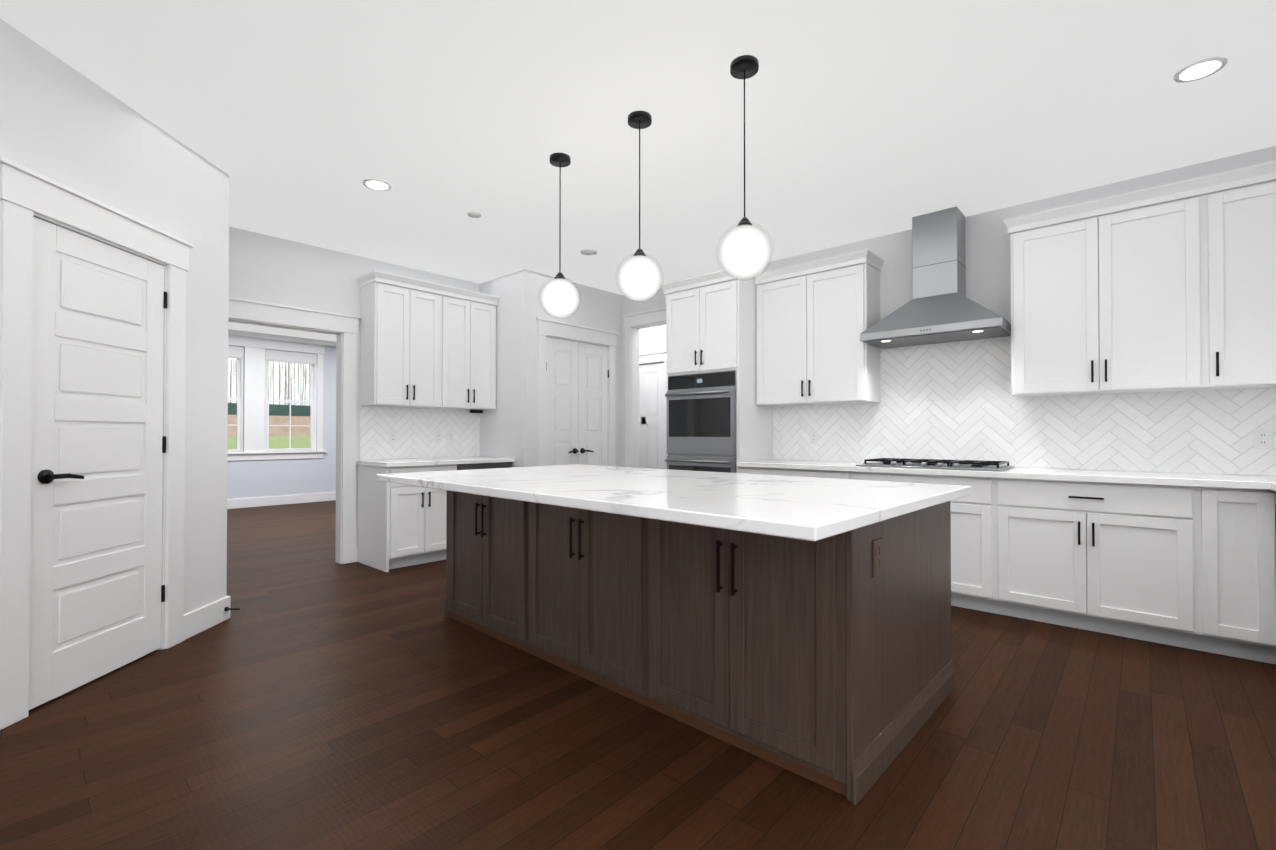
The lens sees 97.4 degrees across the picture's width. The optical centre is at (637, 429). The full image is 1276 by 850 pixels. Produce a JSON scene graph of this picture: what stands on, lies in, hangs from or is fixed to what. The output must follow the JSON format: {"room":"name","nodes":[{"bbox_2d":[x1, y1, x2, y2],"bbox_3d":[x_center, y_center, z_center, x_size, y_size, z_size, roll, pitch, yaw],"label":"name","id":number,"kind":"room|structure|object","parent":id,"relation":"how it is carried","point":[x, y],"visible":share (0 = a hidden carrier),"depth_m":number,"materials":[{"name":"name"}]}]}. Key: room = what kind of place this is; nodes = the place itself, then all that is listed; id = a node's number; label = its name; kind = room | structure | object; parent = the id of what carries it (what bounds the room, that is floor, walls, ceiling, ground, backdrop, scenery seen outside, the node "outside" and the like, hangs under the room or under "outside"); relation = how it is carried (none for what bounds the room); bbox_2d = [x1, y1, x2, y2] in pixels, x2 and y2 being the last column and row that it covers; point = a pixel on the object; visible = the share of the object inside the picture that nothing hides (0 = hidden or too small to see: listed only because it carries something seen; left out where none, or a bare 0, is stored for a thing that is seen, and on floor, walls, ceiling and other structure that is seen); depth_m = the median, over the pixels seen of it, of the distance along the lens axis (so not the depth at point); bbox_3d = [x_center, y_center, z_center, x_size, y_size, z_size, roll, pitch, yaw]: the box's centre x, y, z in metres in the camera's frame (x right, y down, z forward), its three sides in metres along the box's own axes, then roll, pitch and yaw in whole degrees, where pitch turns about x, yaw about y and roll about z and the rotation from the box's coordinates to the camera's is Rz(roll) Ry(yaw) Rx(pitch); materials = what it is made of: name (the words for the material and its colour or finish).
{"room":"kitchen","nodes":[
{"label":"kitchen","id":0,"kind":"room"},
{"bbox_2d":[0,18,228,613],"bbox_3d":[-2.603,-0.216,2.846,0.120,2.790,1.355,0,-1,-3],"label":"wall","id":1,"kind":"structure","parent":0,"point":[62,122],"depth_m":3.07,"materials":[{"name":"white paint"}]},
{"bbox_2d":[0,156,193,729],"bbox_3d":[-2.573,0.059,2.665,0.160,2.235,1.015,0,-1,-3],"label":"door frame","id":2,"kind":"structure","parent":1,"relation":"attached to","point":[27,195],"depth_m":2.29,"materials":[{"name":"white paint"}]},
{"bbox_2d":[29,217,166,709],"bbox_3d":[-2.551,0.140,2.670,0.520,2.050,0.534,0,-1,42],"label":"pantry door","id":3,"kind":"structure","parent":1,"relation":"in","point":[98,450],"depth_m":2.61,"materials":[{"name":"white paint"}]},
{"bbox_2d":[184,596,230,639],"bbox_3d":[-2.593,1.113,3.361,0.372,0.140,0.288,0,-1,42],"label":"baseboard","id":4,"kind":"structure","parent":1,"relation":"attached to","point":[201,619],"depth_m":3.22,"materials":[{"name":"white paint"}]},
{"bbox_2d":[224,607,239,610],"bbox_3d":[-2.523,1.115,3.487,0.073,0.027,0.073,0,-1,42],"label":"doorstop","id":5,"kind":"object","parent":1,"relation":"attached to","point":[226,608],"visible":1,"depth_m":3.48,"materials":[{"name":"black metal"}]},
{"bbox_2d":[227,345,335,498],"bbox_3d":[-6.307,-0.160,8.912,0.140,2.790,8.240,0,-1,42],"label":"wall","id":6,"kind":"structure","parent":0,"point":[259,478],"depth_m":9.50,"materials":[{"name":"white paint"}]},
{"bbox_2d":[227,329,335,460],"bbox_3d":[-6.272,-0.536,8.883,0.185,2.040,8.000,0,-1,42],"label":"window","id":7,"kind":"structure","parent":6,"relation":"in","point":[289,357],"depth_m":9.12,"materials":[{"name":"white paint"}]},
{"bbox_2d":[227,492,335,508],"bbox_3d":[-6.249,1.159,8.847,0.016,0.150,8.000,0,-1,42],"label":"baseboard","id":8,"kind":"structure","parent":6,"relation":"attached to","point":[274,500],"depth_m":9.23,"materials":[{"name":"white paint"}]},
{"bbox_2d":[229,227,479,545],"bbox_3d":[-3.071,-0.200,4.643,0.120,2.790,6.970,0,-1,42],"label":"wall","id":9,"kind":"structure","parent":0,"point":[269,269],"depth_m":4.81,"materials":[{"name":"white paint"}]},
{"bbox_2d":[228,297,360,563],"bbox_3d":[-2.995,0.081,4.695,0.160,2.230,1.243,0,-1,42],"label":"trim","id":10,"kind":"structure","parent":9,"relation":"attached to","point":[344,327],"depth_m":5.02,"materials":[{"name":"white paint"}]},
{"bbox_2d":[359,274,452,408],"bbox_3d":[-2.192,-0.776,5.290,0.327,1.115,0.699,0,-1,42],"label":"upper cabinet","id":11,"kind":"object","parent":9,"relation":"attached to","point":[425,344],"depth_m":5.12,"materials":[{"name":"white wood"}]},
{"bbox_2d":[360,406,479,459],"bbox_3d":[-2.127,0.034,5.592,0.009,0.497,1.247,0,-1,42],"label":"backsplash","id":12,"kind":"structure","parent":9,"relation":"attached to","point":[415,428],"depth_m":5.52,"materials":[{"name":"tile"}]},
{"bbox_2d":[389,431,396,442],"bbox_3d":[-2.338,0.072,5.346,0.007,0.116,0.072,0,-1,42],"label":"electrical outlet","id":13,"kind":"object","parent":12,"relation":"attached to","point":[392,436],"visible":1,"depth_m":5.34,"materials":[{"name":"white plastic"}]},
{"bbox_2d":[435,431,441,442],"bbox_3d":[-2.024,0.075,5.695,0.007,0.116,0.072,0,-1,42],"label":"electrical outlet","id":14,"kind":"object","parent":12,"relation":"attached to","point":[438,436],"visible":1,"depth_m":5.69,"materials":[{"name":"white plastic"}]},
{"bbox_2d":[447,431,453,442],"bbox_3d":[-1.937,0.076,5.792,0.007,0.116,0.072,0,-1,42],"label":"electrical outlet","id":15,"kind":"object","parent":12,"relation":"attached to","point":[450,436],"visible":1,"depth_m":5.79,"materials":[{"name":"white plastic"}]},
{"bbox_2d":[449,290,497,409],"bbox_3d":[-1.825,-0.773,5.698,0.327,1.115,0.698,0,-1,42],"label":"upper cabinet","id":16,"kind":"object","parent":9,"relation":"attached to","point":[472,335],"depth_m":5.64,"materials":[{"name":"white wood"}]},
{"bbox_2d":[480,272,517,467],"bbox_3d":[-1.421,-0.188,5.882,0.680,2.790,0.120,0,-1,42],"label":"wall","id":17,"kind":"structure","parent":0,"point":[498,431],"depth_m":5.76,"materials":[{"name":"white paint"}]},
{"bbox_2d":[517,269,621,466],"bbox_3d":[-0.695,-0.186,6.091,0.120,2.790,1.400,0,-1,42],"label":"wall","id":18,"kind":"structure","parent":0,"point":[599,309],"depth_m":5.63,"materials":[{"name":"white paint"}]},
{"bbox_2d":[546,337,608,465],"bbox_3d":[-0.636,0.124,6.055,0.091,2.145,0.916,0,-1,42],"label":"double pantry door","id":19,"kind":"structure","parent":18,"relation":"in","point":[577,375],"depth_m":6.04,"materials":[{"name":"white paint"}]},
{"bbox_2d":[536,317,618,465],"bbox_3d":[-0.710,0.044,6.091,0.225,2.330,1.416,0,-1,42],"label":"door frame","id":20,"kind":"structure","parent":18,"relation":"attached to","point":[564,331],"depth_m":5.94,"materials":[{"name":"white paint"}]},
{"bbox_2d":[0,500,1275,849],"bbox_3d":[-1.845,1.238,3.884,16.000,0.100,12.500,0,-1,42],"label":"floor","id":21,"kind":"structure","parent":0,"point":[310,694],"depth_m":2.05,"materials":[{"name":"brown wood"}]},
{"bbox_2d":[357,464,456,571],"bbox_3d":[-2.104,0.760,5.143,0.635,0.880,0.660,0,-1,42],"label":"base cabinet","id":22,"kind":"object","parent":21,"relation":"on","point":[400,525],"visible":0.69,"depth_m":4.90,"materials":[{"name":"white wood"}]},
{"bbox_2d":[356,456,514,466],"bbox_3d":[-1.903,0.301,5.364,0.642,0.040,1.282,0,-1,42],"label":"countertop","id":23,"kind":"structure","parent":22,"relation":"on","point":[426,461],"depth_m":5.07,"materials":[{"name":"stone"}]},
{"bbox_2d":[457,462,510,469],"bbox_3d":[-1.684,0.765,5.618,0.570,0.878,0.602,0,-1,42],"label":"dishwasher","id":24,"kind":"object","parent":21,"relation":"on","point":[483,466],"visible":0.15,"depth_m":5.42,"materials":[{"name":"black metal"}]},
{"bbox_2d":[444,492,954,804],"bbox_3d":[0.099,0.740,3.043,2.623,0.880,1.160,-1,-1,43],"label":"kitchen island","id":25,"kind":"object","parent":21,"relation":"on","point":[800,626],"depth_m":2.17,"materials":[{"name":"brown wood"}]},
{"bbox_2d":[377,464,970,543],"bbox_3d":[-0.015,0.279,2.923,2.740,0.040,1.540,-1,-1,43],"label":"island countertop","id":26,"kind":"structure","parent":25,"relation":"on","point":[812,510],"depth_m":2.21,"materials":[{"name":"white stone"}]},
{"bbox_2d":[660,270,772,472],"bbox_3d":[0.725,-0.092,5.292,0.840,2.587,0.685,0,-1,42],"label":"tall cabinet","id":27,"kind":"object","parent":21,"relation":"on","point":[718,419],"visible":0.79,"depth_m":5.02,"materials":[{"name":"white wood"}]},
{"bbox_2d":[740,467,1275,663],"bbox_3d":[2.216,0.749,3.980,3.118,0.880,0.635,0,-1,42],"label":"base cabinet","id":28,"kind":"object","parent":21,"relation":"on","point":[1193,568],"visible":0.67,"depth_m":3.16,"materials":[{"name":"white wood"}]},
{"bbox_2d":[737,460,1275,489],"bbox_3d":[2.423,0.286,3.789,3.684,0.040,0.647,0,-1,42],"label":"countertop","id":29,"kind":"structure","parent":28,"relation":"on","point":[1258,482],"depth_m":3.38,"materials":[{"name":"stone"}]},
{"bbox_2d":[856,458,1013,470],"bbox_3d":[2.124,0.245,4.043,0.910,0.046,0.525,0,-1,42],"label":"cooktop","id":30,"kind":"object","parent":29,"relation":"in","point":[976,465],"visible":1,"depth_m":3.93,"materials":[{"name":"silver metal"}]},
{"bbox_2d":[1265,480,1275,491],"bbox_3d":[2.737,0.268,1.862,0.642,0.040,1.800,0,-1,42],"label":"countertop","id":31,"kind":"structure","parent":28,"relation":"on","point":[1269,484],"depth_m":2.75,"materials":[{"name":"stone"}]},
{"bbox_2d":[0,0,1275,341],"bbox_3d":[-1.845,-1.652,3.911,16.000,0.100,12.500,0,-1,42],"label":"ceiling","id":32,"kind":"structure","parent":0,"point":[298,120],"depth_m":2.82,"materials":[{"name":"paint"}]},
{"bbox_2d":[363,178,390,190],"bbox_3d":[-1.704,-1.599,3.663,0.170,0.008,0.170,0,-1,42],"label":"recessed light","id":33,"kind":"object","parent":32,"relation":"in","point":[376,184],"visible":1,"depth_m":3.65,"materials":[{"name":"white"}]},
{"bbox_2d":[468,212,480,217],"bbox_3d":[-1.214,-1.595,4.164,0.100,0.007,0.100,0,-1,42],"label":"smoke detector","id":34,"kind":"object","parent":32,"relation":"attached to","point":[474,214],"visible":0.94,"depth_m":4.16,"materials":[{"name":"white plastic"}]},
{"bbox_2d":[538,153,580,318],"bbox_3d":[-0.460,-1.129,3.308,0.250,0.954,0.250,0,-1,42],"label":"pendant light","id":35,"kind":"object","parent":32,"relation":"hanging from","point":[559,297],"visible":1,"depth_m":3.25,"materials":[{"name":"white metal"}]},
{"bbox_2d":[581,249,596,254],"bbox_3d":[-0.438,-1.587,5.013,0.150,0.007,0.150,0,-1,42],"label":"disc","id":36,"kind":"object","parent":32,"relation":"attached to","point":[589,252],"visible":0.94,"depth_m":5.01,"materials":[{"name":"white plastic"}]},
{"bbox_2d":[615,111,661,302],"bbox_3d":[0.009,-1.133,2.887,0.250,0.954,0.250,0,-1,42],"label":"pendant light","id":37,"kind":"object","parent":32,"relation":"hanging from","point":[639,276],"visible":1,"depth_m":2.82,"materials":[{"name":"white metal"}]},
{"bbox_2d":[716,55,773,280],"bbox_3d":[0.470,-1.137,2.473,0.250,0.954,0.250,0,-1,42],"label":"pendant light","id":38,"kind":"object","parent":32,"relation":"hanging from","point":[744,250],"visible":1,"depth_m":2.41,"materials":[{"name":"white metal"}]},
{"bbox_2d":[1174,56,1226,82],"bbox_3d":[2.515,-1.609,2.510,0.170,0.008,0.170,0,-1,42],"label":"recessed light","id":39,"kind":"object","parent":32,"relation":"in","point":[1200,69],"visible":1,"depth_m":2.50,"materials":[{"name":"white"}]},
{"bbox_2d":[639,325,665,364],"bbox_3d":[0.685,-0.173,7.553,4.320,2.790,0.120,0,-1,42],"label":"wall","id":40,"kind":"structure","parent":0,"point":[652,339],"depth_m":7.90,"materials":[{"name":"white paint"}]},
{"bbox_2d":[639,363,663,468],"bbox_3d":[0.083,0.142,8.032,0.777,2.145,0.045,0,-1,42],"label":"hall door","id":41,"kind":"structure","parent":40,"relation":"in","point":[651,415],"depth_m":7.92,"materials":[{"name":"white paint"}]},
{"bbox_2d":[639,351,665,468],"bbox_3d":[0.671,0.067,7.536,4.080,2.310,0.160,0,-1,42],"label":"door frame","id":42,"kind":"structure","parent":40,"relation":"attached to","point":[652,357],"depth_m":7.75,"materials":[{"name":"white paint"}]},
{"bbox_2d":[622,146,1275,475],"bbox_3d":[1.955,-0.199,4.733,5.880,2.790,0.120,0,-1,42],"label":"wall","id":43,"kind":"structure","parent":0,"point":[988,260],"depth_m":4.13,"materials":[{"name":"white paint"}]},
{"bbox_2d":[622,307,665,467],"bbox_3d":[0.234,-0.060,6.250,1.050,2.540,0.160,0,-1,42],"label":"trim","id":44,"kind":"structure","parent":43,"relation":"attached to","point":[634,323],"depth_m":6.48,"materials":[{"name":"white paint"}]},
{"bbox_2d":[754,249,883,405],"bbox_3d":[1.520,-0.807,4.797,1.006,1.167,0.370,0,-1,42],"label":"upper cabinet","id":45,"kind":"object","parent":43,"relation":"attached to","point":[815,319],"visible":1,"depth_m":4.64,"materials":[{"name":"white wood"}]},
{"bbox_2d":[860,207,1010,348],"bbox_3d":[2.178,-1.130,4.115,0.914,0.934,0.490,0,-1,42],"label":"range hood","id":46,"kind":"object","parent":43,"relation":"attached to","point":[940,307],"visible":1,"depth_m":4.07,"materials":[{"name":"silver metal"}]},
{"bbox_2d":[773,336,1275,475],"bbox_3d":[2.636,-0.201,4.032,3.684,0.938,0.009,0,-1,42],"label":"backsplash","id":47,"kind":"structure","parent":43,"relation":"attached to","point":[957,400],"depth_m":4.01,"materials":[{"name":"tile"}]},
{"bbox_2d":[810,431,817,443],"bbox_3d":[1.563,0.068,4.982,0.072,0.116,0.007,0,-1,42],"label":"outlet","id":48,"kind":"object","parent":47,"relation":"attached to","point":[813,437],"visible":1,"depth_m":4.98,"materials":[{"name":"white plastic"}]},
{"bbox_2d":[1254,429,1272,448],"bbox_3d":[3.558,0.052,3.192,0.072,0.116,0.007,0,-1,42],"label":"outlet","id":49,"kind":"object","parent":47,"relation":"attached to","point":[1263,439],"visible":1,"depth_m":3.19,"materials":[{"name":"white plastic"}]},
{"bbox_2d":[1007,188,1182,396],"bbox_3d":[2.961,-0.793,3.532,0.988,1.115,0.327,0,-1,42],"label":"upper cabinet","id":50,"kind":"object","parent":43,"relation":"attached to","point":[1169,287],"depth_m":3.43,"materials":[{"name":"white wood"}]},
{"bbox_2d":[1183,168,1275,390],"bbox_3d":[3.452,-0.797,3.091,0.632,1.115,0.327,0,-1,42],"label":"upper cabinet","id":51,"kind":"object","parent":43,"relation":"attached to","point":[1229,226],"depth_m":3.07,"materials":[{"name":"white wood"}]},
{"label":"outside","id":52,"kind":"structure","parent":0,"visible":0},
{"bbox_2d":[228,358,309,448],"bbox_3d":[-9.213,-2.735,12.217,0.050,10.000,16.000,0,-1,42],"label":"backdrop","id":53,"kind":"structure","parent":52,"point":[281,410],"depth_m":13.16,"materials":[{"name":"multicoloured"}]}
]}

